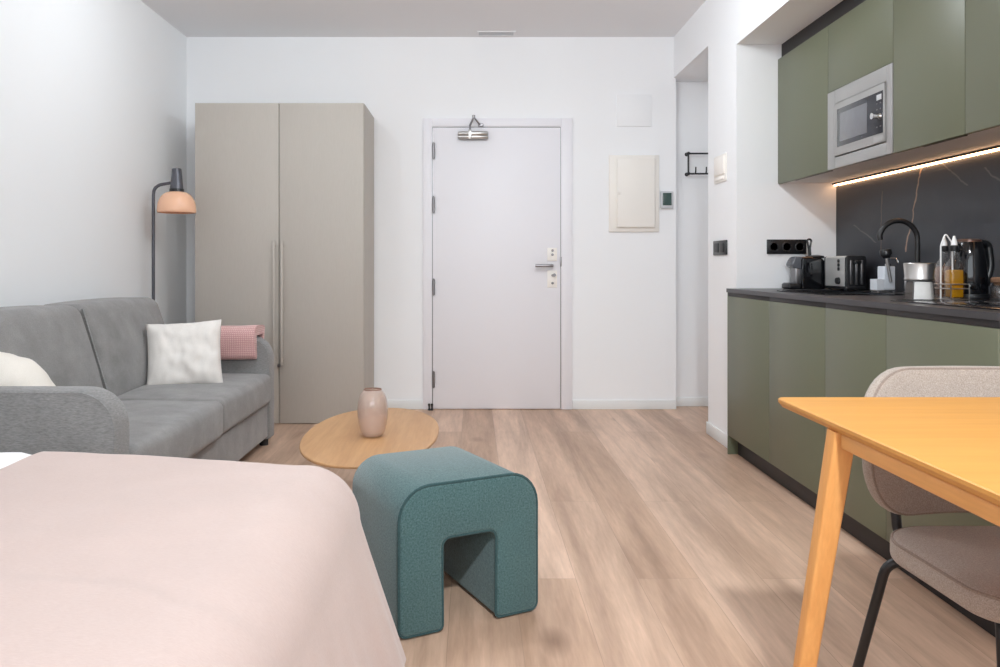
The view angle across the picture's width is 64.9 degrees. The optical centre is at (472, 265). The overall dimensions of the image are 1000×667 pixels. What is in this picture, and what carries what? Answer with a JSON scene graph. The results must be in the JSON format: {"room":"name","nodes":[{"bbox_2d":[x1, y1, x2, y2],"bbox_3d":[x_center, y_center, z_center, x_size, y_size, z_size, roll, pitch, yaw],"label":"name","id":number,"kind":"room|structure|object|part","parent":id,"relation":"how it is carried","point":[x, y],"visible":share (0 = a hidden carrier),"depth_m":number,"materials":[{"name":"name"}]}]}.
{"room":"studio apartment","nodes":[
{"label":"studio apartment","id":0,"kind":"room"},
{"bbox_2d":[0,0,186,323],"bbox_3d":[-2.120,-0.347,1.995,0.100,2.768,7.790,0,0,0],"label":"wall","id":1,"kind":"structure","parent":0,"point":[93,93],"depth_m":4.23,"materials":[{"name":"paint"}]},
{"bbox_2d":[141,0,705,36],"bbox_3d":[-0.359,-1.691,1.887,3.621,0.080,7.575,0,0,0],"label":"ceiling","id":2,"kind":"structure","parent":0,"point":[192,18],"depth_m":5.25,"materials":[{"name":"paint"}]},
{"bbox_2d":[477,31,515,35],"bbox_3d":[0.165,-1.647,5.570,0.270,0.008,0.100,0,0,0],"label":"ceiling vent","id":3,"kind":"object","parent":2,"relation":"in","point":[479,33],"visible":1,"depth_m":5.57,"materials":[{"name":"paint"}]},
{"bbox_2d":[187,37,675,408],"bbox_3d":[-0.301,-0.347,5.782,3.537,2.768,0.217,0,0,0],"label":"wall","id":4,"kind":"structure","parent":0,"point":[624,283],"depth_m":5.67,"materials":[{"name":"white paint"}]},
{"bbox_2d":[423,115,571,408],"bbox_3d":[0.177,-0.018,5.630,1.076,2.109,0.086,0,0,0],"label":"door","id":5,"kind":"structure","parent":4,"relation":"in","point":[497,192],"depth_m":5.66,"materials":[{"name":"white paint"}]},
{"bbox_3d":[0.029,-1.018,5.623,0.107,0.107,0.051,0,0,-21],"label":"closer arm","id":6,"kind":"part","parent":5,"relation":"part of","materials":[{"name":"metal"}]},
{"bbox_3d":[0.511,0.001,5.625,0.133,0.021,0.060,0,0,0],"label":"lever handle","id":7,"kind":"part","parent":5,"relation":"part of","materials":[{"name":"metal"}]},
{"bbox_3d":[0.570,0.097,5.652,0.070,0.124,0.007,0,0,0],"label":"lock plate","id":8,"kind":"part","parent":5,"relation":"part of","materials":[{"name":"silver metal"}]},
{"bbox_3d":[0.570,-0.081,5.652,0.070,0.095,0.007,0,0,0],"label":"lock plate","id":9,"kind":"part","parent":5,"relation":"part of","materials":[{"name":"silver metal"}]},
{"bbox_2d":[374,400,675,408],"bbox_3d":[-0.301,1.004,5.667,3.537,0.066,0.012,0,0,0],"label":"baseboard","id":10,"kind":"structure","parent":4,"relation":"attached to","point":[406,404],"depth_m":5.66,"materials":[{"name":"white wood"}]},
{"bbox_2d":[609,155,658,231],"bbox_3d":[1.161,-0.519,5.650,0.363,0.553,0.046,0,0,0],"label":"electrical panel","id":11,"kind":"object","parent":4,"relation":"attached to","point":[633,179],"visible":1,"depth_m":5.63,"materials":[{"name":"beige plastic"}]},
{"bbox_2d":[617,95,650,126],"bbox_3d":[1.163,-1.118,5.668,0.250,0.230,0.010,0,0,0],"label":"access panel","id":12,"kind":"object","parent":4,"relation":"attached to","point":[632,110],"visible":1,"depth_m":5.66,"materials":[{"name":"white paint"}]},
{"bbox_2d":[660,191,672,208],"bbox_3d":[1.397,-0.473,5.661,0.090,0.126,0.024,0,0,0],"label":"thermostat","id":13,"kind":"object","parent":4,"relation":"attached to","point":[666,197],"visible":1,"depth_m":5.65,"materials":[{"name":"grey plastic"}]},
{"bbox_2d":[239,406,996,666],"bbox_3d":[0.265,1.077,1.995,4.870,0.080,7.790,0,0,0],"label":"floor","id":14,"kind":"structure","parent":0,"point":[659,545],"depth_m":2.66,"materials":[{"name":"brown wood"}]},
{"bbox_2d":[0,297,273,460],"bbox_3d":[-1.584,0.605,3.570,0.924,0.864,2.042,0,0,0],"label":"sofa","id":15,"kind":"object","parent":14,"relation":"on","point":[94,352],"visible":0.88,"depth_m":3.33,"materials":[{"name":"grey fabric"}]},
{"bbox_2d":[0,352,54,385],"bbox_3d":[-1.765,0.487,2.837,0.517,0.386,0.290,0,0,0],"label":"throw cushion","id":16,"kind":"object","parent":15,"relation":"on","point":[15,370],"visible":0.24,"depth_m":2.77,"materials":[{"name":"beige fabric"}]},
{"bbox_2d":[0,305,102,387],"bbox_3d":[-1.831,0.405,3.125,0.352,0.464,0.922,0,0,0],"label":"cushion","id":17,"kind":"object","parent":15,"relation":"on","point":[58,338],"depth_m":3.24,"materials":[{"name":"grey fabric"}]},
{"bbox_3d":[-1.603,0.700,2.605,0.885,0.585,0.110,0,0,0],"label":"arm","id":18,"kind":"part","parent":15,"relation":"part of"},
{"bbox_2d":[45,297,163,395],"bbox_3d":[-1.831,0.405,4.027,0.352,0.464,0.858,0,0,0],"label":"cushion","id":19,"kind":"object","parent":15,"relation":"on","point":[116,330],"depth_m":3.81,"materials":[{"name":"grey fabric"}]},
{"bbox_2d":[122,400,222,457],"bbox_3d":[-1.488,0.693,3.125,0.732,0.189,0.922,0,0,0],"label":"seat cushion","id":20,"kind":"object","parent":15,"relation":"on","point":[167,428],"depth_m":3.15,"materials":[{"name":"grey fabric"}]},
{"bbox_2d":[146,319,222,384],"bbox_3d":[-1.492,0.461,4.061,0.396,0.352,0.208,0,0,-13],"label":"throw cushion","id":21,"kind":"object","parent":15,"relation":"on","point":[181,353],"visible":0.91,"depth_m":4.01,"materials":[{"name":"white fabric"}]},
{"bbox_2d":[117,373,270,432],"bbox_3d":[-1.500,0.692,4.035,0.732,0.189,0.882,0,0,0],"label":"seat cushion","id":22,"kind":"object","parent":15,"relation":"on","point":[242,396],"depth_m":3.85,"materials":[{"name":"grey fabric"}]},
{"bbox_2d":[220,325,264,359],"bbox_3d":[-1.415,0.457,4.536,0.380,0.224,0.228,0,0,0],"label":"folded throw","id":23,"kind":"object","parent":15,"relation":"on","point":[236,342],"visible":0.58,"depth_m":4.43,"materials":[{"name":"pink fabric"}]},
{"bbox_3d":[-1.603,0.700,4.535,0.885,0.585,0.110,0,0,0],"label":"arm","id":24,"kind":"part","parent":15,"relation":"part of"},
{"bbox_2d":[152,167,196,299],"bbox_3d":[-1.885,0.213,4.870,0.326,1.648,0.232,0,0,0],"label":"floor lamp","id":25,"kind":"object","parent":14,"relation":"on","point":[175,201],"visible":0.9,"depth_m":4.84,"materials":[{"name":"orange metal"}]},
{"bbox_3d":[-1.838,-0.392,4.870,0.232,0.130,0.232,0,0,0],"label":"lamp shade","id":26,"kind":"part","parent":25,"relation":"part of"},
{"bbox_2d":[195,103,373,422],"bbox_3d":[-1.266,-0.013,5.382,1.106,2.100,0.552,0,0,0],"label":"wardrobe","id":27,"kind":"object","parent":14,"relation":"on","point":[284,192],"visible":0.82,"depth_m":5.14,"materials":[{"name":"beige laminate"}]},
{"bbox_3d":[-1.545,-0.015,5.146,0.548,2.096,0.020,0,0,0],"label":"door","id":28,"kind":"part","parent":27,"relation":"part of","materials":[{"name":"beige wood"}]},
{"bbox_3d":[-1.297,0.244,5.122,0.016,0.814,0.032,0,0,0],"label":"handle","id":29,"kind":"part","parent":27,"relation":"part of","materials":[{"name":"beige laminate"}]},
{"bbox_3d":[-1.245,0.244,5.122,0.016,0.814,0.032,0,0,0],"label":"handle","id":30,"kind":"part","parent":27,"relation":"part of","materials":[{"name":"metal"}]},
{"bbox_3d":[-0.992,-0.015,5.146,0.550,2.096,0.020,0,0,0],"label":"door","id":31,"kind":"part","parent":27,"relation":"part of","materials":[{"name":"beige wood"}]},
{"bbox_2d":[299,408,438,468],"bbox_3d":[-0.408,0.857,3.195,0.536,0.360,1.090,0,0,0],"label":"coffee table","id":32,"kind":"object","parent":14,"relation":"on","point":[337,441],"visible":0.59,"depth_m":3.11,"materials":[{"name":"brown wood"}]},
{"bbox_2d":[357,387,387,437],"bbox_3d":[-0.398,0.583,3.115,0.121,0.187,0.121,0,0,0],"label":"vase","id":33,"kind":"object","parent":32,"relation":"on","point":[372,387],"visible":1,"depth_m":3.10,"materials":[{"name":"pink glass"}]},
{"bbox_2d":[352,446,537,638],"bbox_3d":[-0.102,0.825,2.453,0.450,0.425,0.440,0,0,-26],"label":"footstool","id":34,"kind":"object","parent":14,"relation":"on","point":[425,514],"visible":0.94,"depth_m":2.30,"materials":[{"name":"teal fabric"}]},
{"bbox_2d":[727,292,737,453],"bbox_3d":[1.704,0.593,4.316,0.607,0.889,0.007,0,0,0],"label":"end panel","id":35,"kind":"object","parent":14,"relation":"on","point":[732,444],"visible":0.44,"depth_m":4.32,"materials":[{"name":"green wood"}]},
{"bbox_2d":[728,292,768,461],"bbox_3d":[1.704,0.542,4.013,0.608,0.790,0.597,0,0,0],"label":"base cabinet","id":36,"kind":"object","parent":14,"relation":"on","point":[748,315],"visible":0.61,"depth_m":3.99,"materials":[{"name":"green laminate"}]},
{"bbox_3d":[1.419,0.173,4.013,0.034,0.052,0.597,0,0,0],"label":"finger rail","id":37,"kind":"part","parent":36,"relation":"part of","materials":[{"name":"black laminate"}]},
{"bbox_2d":[726,288,999,320],"bbox_3d":[1.702,0.137,3.205,0.615,0.021,2.228,0,0,0],"label":"countertop","id":38,"kind":"structure","parent":36,"relation":"on","point":[873,301],"depth_m":2.91,"materials":[{"name":"black stone"}]},
{"bbox_2d":[782,238,824,288],"bbox_3d":[1.780,-0.010,4.216,0.209,0.272,0.117,0,0,0],"label":"coffee machine","id":39,"kind":"object","parent":38,"relation":"on","point":[807,272],"visible":1,"depth_m":4.16,"materials":[{"name":"grey plastic"}]},
{"bbox_2d":[782,283,800,288],"bbox_3d":[1.710,0.110,4.218,0.069,0.030,0.099,0,0,0],"label":"drip tray","id":40,"kind":"object","parent":39,"relation":"on","point":[784,285],"depth_m":4.17,"materials":[{"name":"plastic"}]},
{"bbox_3d":[1.799,-0.093,4.200,0.033,0.107,0.011,0,0,0],"label":"lever","id":41,"kind":"part","parent":39,"relation":"part of","materials":[{"name":"black plastic"}]},
{"bbox_3d":[1.835,-0.048,4.215,0.100,0.018,0.100,0,0,0],"label":"water tank lid","id":42,"kind":"part","parent":39,"relation":"part of","materials":[{"name":"black plastic"}]},
{"bbox_2d":[777,290,903,294],"bbox_3d":[1.650,0.208,3.570,0.330,0.175,0.530,0,0,0],"label":"sink","id":43,"kind":"object","parent":38,"relation":"in","point":[817,292],"visible":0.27,"depth_m":3.72,"materials":[{"name":"black metal"}]},
{"bbox_3d":[1.650,0.211,3.570,0.298,0.170,0.498,0,0,0],"label":"bowl","id":44,"kind":"part","parent":43,"relation":"part of","materials":[{"name":"black metal"}]},
{"bbox_2d":[824,256,865,290],"bbox_3d":[1.900,0.038,4.019,0.114,0.175,0.271,0,0,0],"label":"toaster","id":45,"kind":"object","parent":38,"relation":"on","point":[840,272],"visible":0.99,"depth_m":3.91,"materials":[{"name":"silver metal"}]},
{"bbox_2d":[870,257,898,292],"bbox_3d":[1.928,0.042,3.670,0.113,0.166,0.070,0,0,0],"label":"sink caddy","id":46,"kind":"object","parent":38,"relation":"on","point":[882,283],"visible":0.71,"depth_m":3.64,"materials":[{"name":"plastic"}]},
{"bbox_2d":[879,249,891,281],"bbox_3d":[1.909,0.000,3.628,0.058,0.154,0.052,0,0,0],"label":"dish brush","id":47,"kind":"object","parent":46,"relation":"in","point":[885,254],"visible":1,"depth_m":3.62,"materials":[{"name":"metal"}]},
{"bbox_3d":[1.921,0.019,3.628,0.034,0.115,0.013,0,0,0],"label":"handle","id":48,"kind":"part","parent":47,"relation":"part of","materials":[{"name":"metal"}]},
{"bbox_2d":[878,266,894,289],"bbox_3d":[1.932,0.059,3.670,0.052,0.110,0.064,0,0,0],"label":"bottle","id":49,"kind":"object","parent":46,"relation":"on","point":[885,284],"depth_m":3.64,"materials":[{"name":"white ceramic"}]},
{"bbox_2d":[876,218,929,281],"bbox_3d":[1.855,-0.041,3.379,0.202,0.332,0.114,0,0,0],"label":"tap","id":50,"kind":"object","parent":38,"relation":"on","point":[888,223],"visible":0.7,"depth_m":3.40,"materials":[{"name":"black metal"}]},
{"bbox_3d":[1.848,-0.070,3.410,0.188,0.272,0.022,0,0,0],"label":"spout","id":51,"kind":"part","parent":50,"relation":"part of","materials":[{"name":"black metal"}]},
{"bbox_2d":[903,263,935,299],"bbox_3d":[1.600,0.058,2.810,0.114,0.134,0.103,0,0,0],"label":"jar","id":52,"kind":"object","parent":38,"relation":"on","point":[912,271],"visible":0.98,"depth_m":2.77,"materials":[{"name":"silver metal"}]},
{"bbox_3d":[1.597,0.023,2.810,0.100,0.064,0.100,0,0,0],"label":"steel lid","id":53,"kind":"part","parent":52,"relation":"part of","materials":[{"name":"silver metal"}]},
{"bbox_2d":[890,300,999,309],"bbox_3d":[1.702,0.123,2.487,0.455,0.005,0.575,0,0,0],"label":"induction hob","id":54,"kind":"object","parent":38,"relation":"in","point":[980,304],"visible":1,"depth_m":2.56,"materials":[{"name":"glass"}]},
{"bbox_2d":[933,234,969,299],"bbox_3d":[1.751,0.004,2.890,0.070,0.240,0.140,0,0,0],"label":"stand","id":55,"kind":"object","parent":38,"relation":"on","point":[940,283],"visible":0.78,"depth_m":2.89,"materials":[{"name":"metal"}]},
{"bbox_2d":[935,238,951,297],"bbox_3d":[1.757,0.006,2.928,0.051,0.228,0.051,0,0,0],"label":"vinegar bottle","id":56,"kind":"object","parent":55,"relation":"in","point":[946,270],"visible":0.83,"depth_m":2.91,"materials":[{"name":"clear glass"}]},
{"bbox_3d":[1.744,0.004,2.890,0.049,0.238,0.005,0,0,0],"label":"handle","id":57,"kind":"part","parent":55,"relation":"part of","materials":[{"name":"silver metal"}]},
{"bbox_2d":[933,283,969,299],"bbox_3d":[1.751,0.095,2.890,0.070,0.059,0.140,0,0,0],"label":"basket","id":58,"kind":"object","parent":55,"relation":"on","point":[952,284],"depth_m":2.84,"materials":[{"name":"metal"}]},
{"bbox_2d":[947,236,960,298],"bbox_3d":[1.748,0.006,2.852,0.051,0.228,0.051,0,0,0],"label":"oil bottle","id":59,"kind":"object","parent":55,"relation":"in","point":[954,246],"visible":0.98,"depth_m":2.84,"materials":[{"name":"clear glass"}]},
{"bbox_2d":[948,239,994,298],"bbox_3d":[1.872,0.012,2.965,0.136,0.227,0.136,0,0,-39],"label":"kettle","id":60,"kind":"object","parent":38,"relation":"on","point":[974,262],"visible":0.88,"depth_m":2.92,"materials":[{"name":"black plastic"}]},
{"bbox_3d":[1.872,-0.095,2.965,0.086,0.013,0.086,0,0,0],"label":"lid","id":61,"kind":"part","parent":60,"relation":"part of","materials":[{"name":"brown metal"}]},
{"bbox_3d":[1.933,-0.010,2.955,0.058,0.181,0.036,0,0,0],"label":"handle","id":62,"kind":"part","parent":60,"relation":"part of","materials":[{"name":"black plastic"}]},
{"bbox_2d":[990,277,999,299],"bbox_3d":[1.928,0.084,2.878,0.056,0.083,0.056,0,0,0],"label":"spice jar","id":63,"kind":"object","parent":38,"relation":"on","point":[995,280],"visible":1,"depth_m":2.87,"materials":[{"name":"clear glass"}]},
{"bbox_2d":[769,297,825,494],"bbox_3d":[1.704,0.542,3.417,0.608,0.790,0.589,0,0,0],"label":"base cabinet","id":64,"kind":"object","parent":14,"relation":"on","point":[796,327],"visible":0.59,"depth_m":3.41,"materials":[{"name":"green laminate"}]},
{"bbox_3d":[1.419,0.173,3.417,0.034,0.052,0.589,0,0,0],"label":"finger rail","id":65,"kind":"part","parent":64,"relation":"part of","materials":[{"name":"black laminate"}]},
{"bbox_2d":[825,303,886,539],"bbox_3d":[1.704,0.542,2.892,0.608,0.790,0.459,0,0,0],"label":"base cabinet","id":66,"kind":"object","parent":14,"relation":"on","point":[855,336],"visible":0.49,"depth_m":2.86,"materials":[{"name":"green laminate"}]},
{"bbox_3d":[1.419,0.173,2.892,0.034,0.052,0.459,0,0,0],"label":"finger rail","id":67,"kind":"part","parent":66,"relation":"part of","materials":[{"name":"black laminate"}]},
{"bbox_2d":[738,442,995,637],"bbox_3d":[1.462,0.987,3.201,0.015,0.100,2.221,0,0,0],"label":"plinth","id":68,"kind":"object","parent":14,"relation":"on","point":[879,545],"visible":0.44,"depth_m":2.99,"materials":[{"name":"black laminate"}]},
{"bbox_2d":[778,397,999,666],"bbox_3d":[1.140,0.662,1.036,1.027,0.750,1.353,0,0,0],"label":"dining table","id":69,"kind":"object","parent":14,"relation":"on","point":[948,448],"visible":1,"depth_m":1.44,"materials":[{"name":"orange wood"}]},
{"bbox_3d":[0.666,0.671,1.524,0.046,0.732,0.196,0,0,-13],"label":"leg","id":70,"kind":"part","parent":69,"relation":"part of","materials":[{"name":"orange wood"}]},
{"bbox_3d":[0.679,0.319,1.022,0.022,0.028,0.810,0,0,0],"label":"rail","id":71,"kind":"part","parent":69,"relation":"part of","materials":[{"name":"orange wood"}]},
{"bbox_2d":[852,366,999,666],"bbox_3d":[1.140,0.639,1.619,0.601,0.801,0.538,0,0,0],"label":"dining chair","id":72,"kind":"object","parent":14,"relation":"on","point":[962,563],"visible":0.62,"depth_m":1.73,"materials":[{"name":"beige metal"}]},
{"bbox_3d":[0.903,0.838,1.739,0.179,0.404,0.051,0,0,38],"label":"leg","id":73,"kind":"part","parent":72,"relation":"part of","materials":[{"name":"black metal"}]},
{"bbox_3d":[1.140,0.407,1.830,0.497,0.336,0.116,0,0,0],"label":"backrest","id":74,"kind":"part","parent":72,"relation":"part of","materials":[{"name":"beige fabric"}]},
{"bbox_3d":[1.140,0.611,1.567,0.491,0.052,0.415,0,0,0],"label":"seat","id":75,"kind":"part","parent":72,"relation":"part of","materials":[{"name":"beige fabric"}]},
{"bbox_3d":[0.953,0.837,1.407,0.027,0.403,0.121,0,0,24],"label":"leg","id":76,"kind":"part","parent":72,"relation":"part of","materials":[{"name":"black metal"}]},
{"bbox_2d":[886,309,999,542],"bbox_3d":[1.704,0.542,2.376,0.608,0.790,0.568,0,0,0],"label":"base cabinet","id":77,"kind":"object","parent":14,"relation":"on","point":[912,338],"visible":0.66,"depth_m":2.36,"materials":[{"name":"green laminate"}]},
{"bbox_3d":[1.419,0.173,2.376,0.034,0.052,0.568,0,0,0],"label":"finger rail","id":78,"kind":"part","parent":77,"relation":"part of","materials":[{"name":"black laminate"}]},
{"bbox_3d":[-1.188,0.796,1.272,1.705,0.482,1.545,0,0,0],"label":"bed","id":79,"kind":"object","parent":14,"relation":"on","visible":0},
{"bbox_2d":[0,452,30,468],"bbox_3d":[-1.199,0.607,1.291,1.703,0.296,1.624,0,0,0],"label":"duvet","id":80,"kind":"object","parent":79,"relation":"on","point":[6,458],"visible":0.02,"depth_m":1.95,"materials":[{"name":"white fabric"}]},
{"bbox_2d":[0,451,405,666],"bbox_3d":[-0.630,0.748,1.314,0.938,0.554,1.691,0,0,0],"label":"bedspread","id":81,"kind":"object","parent":80,"relation":"on","point":[107,560],"visible":1,"depth_m":1.42,"materials":[{"name":"fabric"}]},
{"bbox_2d":[676,82,707,396],"bbox_3d":[2.083,-0.159,5.365,1.233,2.392,1.050,0,0,0],"label":"wall","id":82,"kind":"structure","parent":0,"point":[691,97],"depth_m":5.79,"materials":[{"name":"white paint"}]},
{"bbox_2d":[676,397,707,405],"bbox_3d":[2.034,1.004,5.784,1.132,0.066,0.012,0,0,0],"label":"baseboard","id":83,"kind":"structure","parent":82,"relation":"attached to","point":[680,401],"depth_m":5.78,"materials":[{"name":"white wood"}]},
{"bbox_2d":[685,152,707,175],"bbox_3d":[1.837,-0.745,5.742,0.553,0.175,0.095,0,0,0],"label":"coat rack","id":84,"kind":"object","parent":82,"relation":"attached to","point":[686,153],"visible":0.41,"depth_m":5.73,"materials":[{"name":"black metal"}]},
{"bbox_2d":[674,0,835,433],"bbox_3d":[2.075,-0.347,5.105,1.250,2.768,1.570,0,0,0],"label":"wall pillar","id":85,"kind":"structure","parent":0,"point":[750,208],"depth_m":4.32,"materials":[{"name":"white paint"}]},
{"bbox_2d":[706,421,726,447],"bbox_3d":[1.446,1.000,4.588,0.009,0.074,0.527,0,0,0],"label":"baseboard","id":86,"kind":"structure","parent":85,"relation":"attached to","point":[714,432],"depth_m":4.64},
{"bbox_2d":[713,240,726,254],"bbox_3d":[1.442,-0.104,4.561,0.016,0.083,0.240,0,0,0],"label":"light switch","id":87,"kind":"object","parent":85,"relation":"attached to","point":[719,247],"visible":1,"depth_m":4.55,"materials":[{"name":"black plastic"}]},
{"bbox_2d":[714,153,726,183],"bbox_3d":[1.443,-0.565,4.590,0.014,0.160,0.220,0,0,0],"label":"intercom panel","id":88,"kind":"object","parent":85,"relation":"attached to","point":[720,162],"visible":1,"depth_m":4.55,"materials":[{"name":"beige plastic"}]},
{"bbox_2d":[767,239,805,253],"bbox_3d":[1.719,-0.104,4.312,0.208,0.077,0.015,0,0,0],"label":"power socket","id":89,"kind":"object","parent":85,"relation":"attached to","point":[774,246],"visible":1,"depth_m":4.30,"materials":[{"name":"black plastic"}]},
{"bbox_2d":[769,242,778,251],"bbox_3d":[1.652,-0.103,4.308,0.054,0.054,0.006,0,0,0],"label":"outlet","id":90,"kind":"object","parent":89,"relation":"attached to","point":[773,246],"depth_m":4.31,"materials":[{"name":"black plastic"}]},
{"bbox_2d":[782,242,791,251],"bbox_3d":[1.723,-0.103,4.308,0.054,0.054,0.006,0,0,0],"label":"outlet","id":91,"kind":"object","parent":89,"relation":"attached to","point":[786,246],"depth_m":4.31,"materials":[{"name":"black plastic"}]},
{"bbox_2d":[795,242,804,251],"bbox_3d":[1.794,-0.103,4.308,0.054,0.054,0.006,0,0,0],"label":"outlet","id":92,"kind":"object","parent":89,"relation":"attached to","point":[799,246],"depth_m":4.31,"materials":[{"name":"black plastic"}]},
{"bbox_2d":[736,0,842,43],"bbox_3d":[1.780,-1.474,1.210,0.660,0.514,6.220,0,0,0],"label":"ceiling","id":93,"kind":"structure","parent":0,"point":[757,21],"depth_m":3.98,"materials":[{"name":"white paint"}]},
{"bbox_3d":[2.060,-0.090,1.210,0.100,2.254,6.220,0,0,0],"label":"wall","id":94,"kind":"structure","parent":0,"visible":0},
{"bbox_2d":[778,26,888,183],"bbox_3d":[1.837,-0.790,4.011,0.321,0.684,0.609,0,0,0],"label":"upper cabinet","id":95,"kind":"object","parent":94,"relation":"attached to","point":[803,71],"visible":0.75,"depth_m":3.99,"materials":[{"name":"green laminate"}]},
{"bbox_3d":[1.686,-0.790,4.011,0.020,0.684,0.608,0,0,0],"label":"door","id":96,"kind":"part","parent":95,"relation":"part of","materials":[{"name":"green laminate"}]},
{"bbox_2d":[828,0,966,169],"bbox_3d":[1.837,-0.792,3.419,0.321,0.680,0.572,0,0,0],"label":"upper cabinet","id":97,"kind":"object","parent":94,"relation":"attached to","point":[860,42],"visible":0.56,"depth_m":3.40,"materials":[{"name":"green laminate"}]},
{"bbox_3d":[1.686,-0.973,3.419,0.020,0.319,0.571,0,0,0],"label":"door","id":98,"kind":"part","parent":97,"relation":"part of","materials":[{"name":"green laminate"}]},
{"bbox_2d":[828,63,894,169],"bbox_3d":[1.792,-0.629,3.419,0.328,0.361,0.570,0,0,0],"label":"microwave","id":99,"kind":"object","parent":97,"relation":"in","point":[860,112],"visible":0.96,"depth_m":3.37,"materials":[{"name":"grey metal"}]},
{"bbox_3d":[1.677,-0.623,3.403,0.022,0.240,0.442,0,0,0],"label":"door","id":100,"kind":"part","parent":99,"relation":"part of","materials":[{"name":"grey metal"}]},
{"bbox_3d":[1.665,-0.627,3.390,0.003,0.172,0.400,0,0,0],"label":"glass","id":101,"kind":"part","parent":99,"relation":"part of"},
{"bbox_3d":[1.646,-0.611,3.212,0.036,0.030,0.030,0,0,0],"label":"knob","id":102,"kind":"part","parent":99,"relation":"part of","materials":[{"name":"silver metal"}]},
{"bbox_2d":[836,150,999,297],"bbox_3d":[2.004,-0.161,3.205,0.012,0.572,2.228,0,0,0],"label":"backsplash","id":103,"kind":"structure","parent":94,"relation":"attached to","point":[960,198],"depth_m":3.49,"materials":[{"name":"black stone"}]},
{"bbox_2d":[893,0,999,152],"bbox_3d":[1.837,-0.790,2.903,0.321,0.684,0.456,0,0,0],"label":"upper cabinet","id":104,"kind":"object","parent":94,"relation":"attached to","point":[928,35],"visible":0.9,"depth_m":2.90,"materials":[{"name":"green laminate"}]},
{"bbox_3d":[1.703,-0.450,2.843,0.014,0.003,0.258,0,0,0],"label":"finger pull","id":105,"kind":"part","parent":104,"relation":"part of","materials":[{"name":"black wood"}]},
{"bbox_2d":[965,0,999,133],"bbox_3d":[1.837,-0.790,2.382,0.321,0.684,0.581,0,0,0],"label":"upper cabinet","id":106,"kind":"object","parent":94,"relation":"attached to","point":[982,17],"visible":1,"depth_m":2.59,"materials":[{"name":"green laminate"}]},
{"bbox_2d":[782,0,865,56],"bbox_3d":[1.706,-1.175,3.205,0.016,0.084,2.228,0,0,0],"label":"strip","id":107,"kind":"object","parent":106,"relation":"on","point":[844,6],"visible":0.6,"depth_m":3.84,"materials":[{"name":"black laminate"}]},
{"bbox_2d":[832,145,999,185],"bbox_3d":[1.986,-0.444,3.209,0.020,0.016,2.217,0,0,0],"label":"led strip","id":108,"kind":"object","parent":106,"relation":"attached to","point":[995,148],"visible":1,"depth_m":3.44,"materials":[{"name":"white plastic"}]}
]}

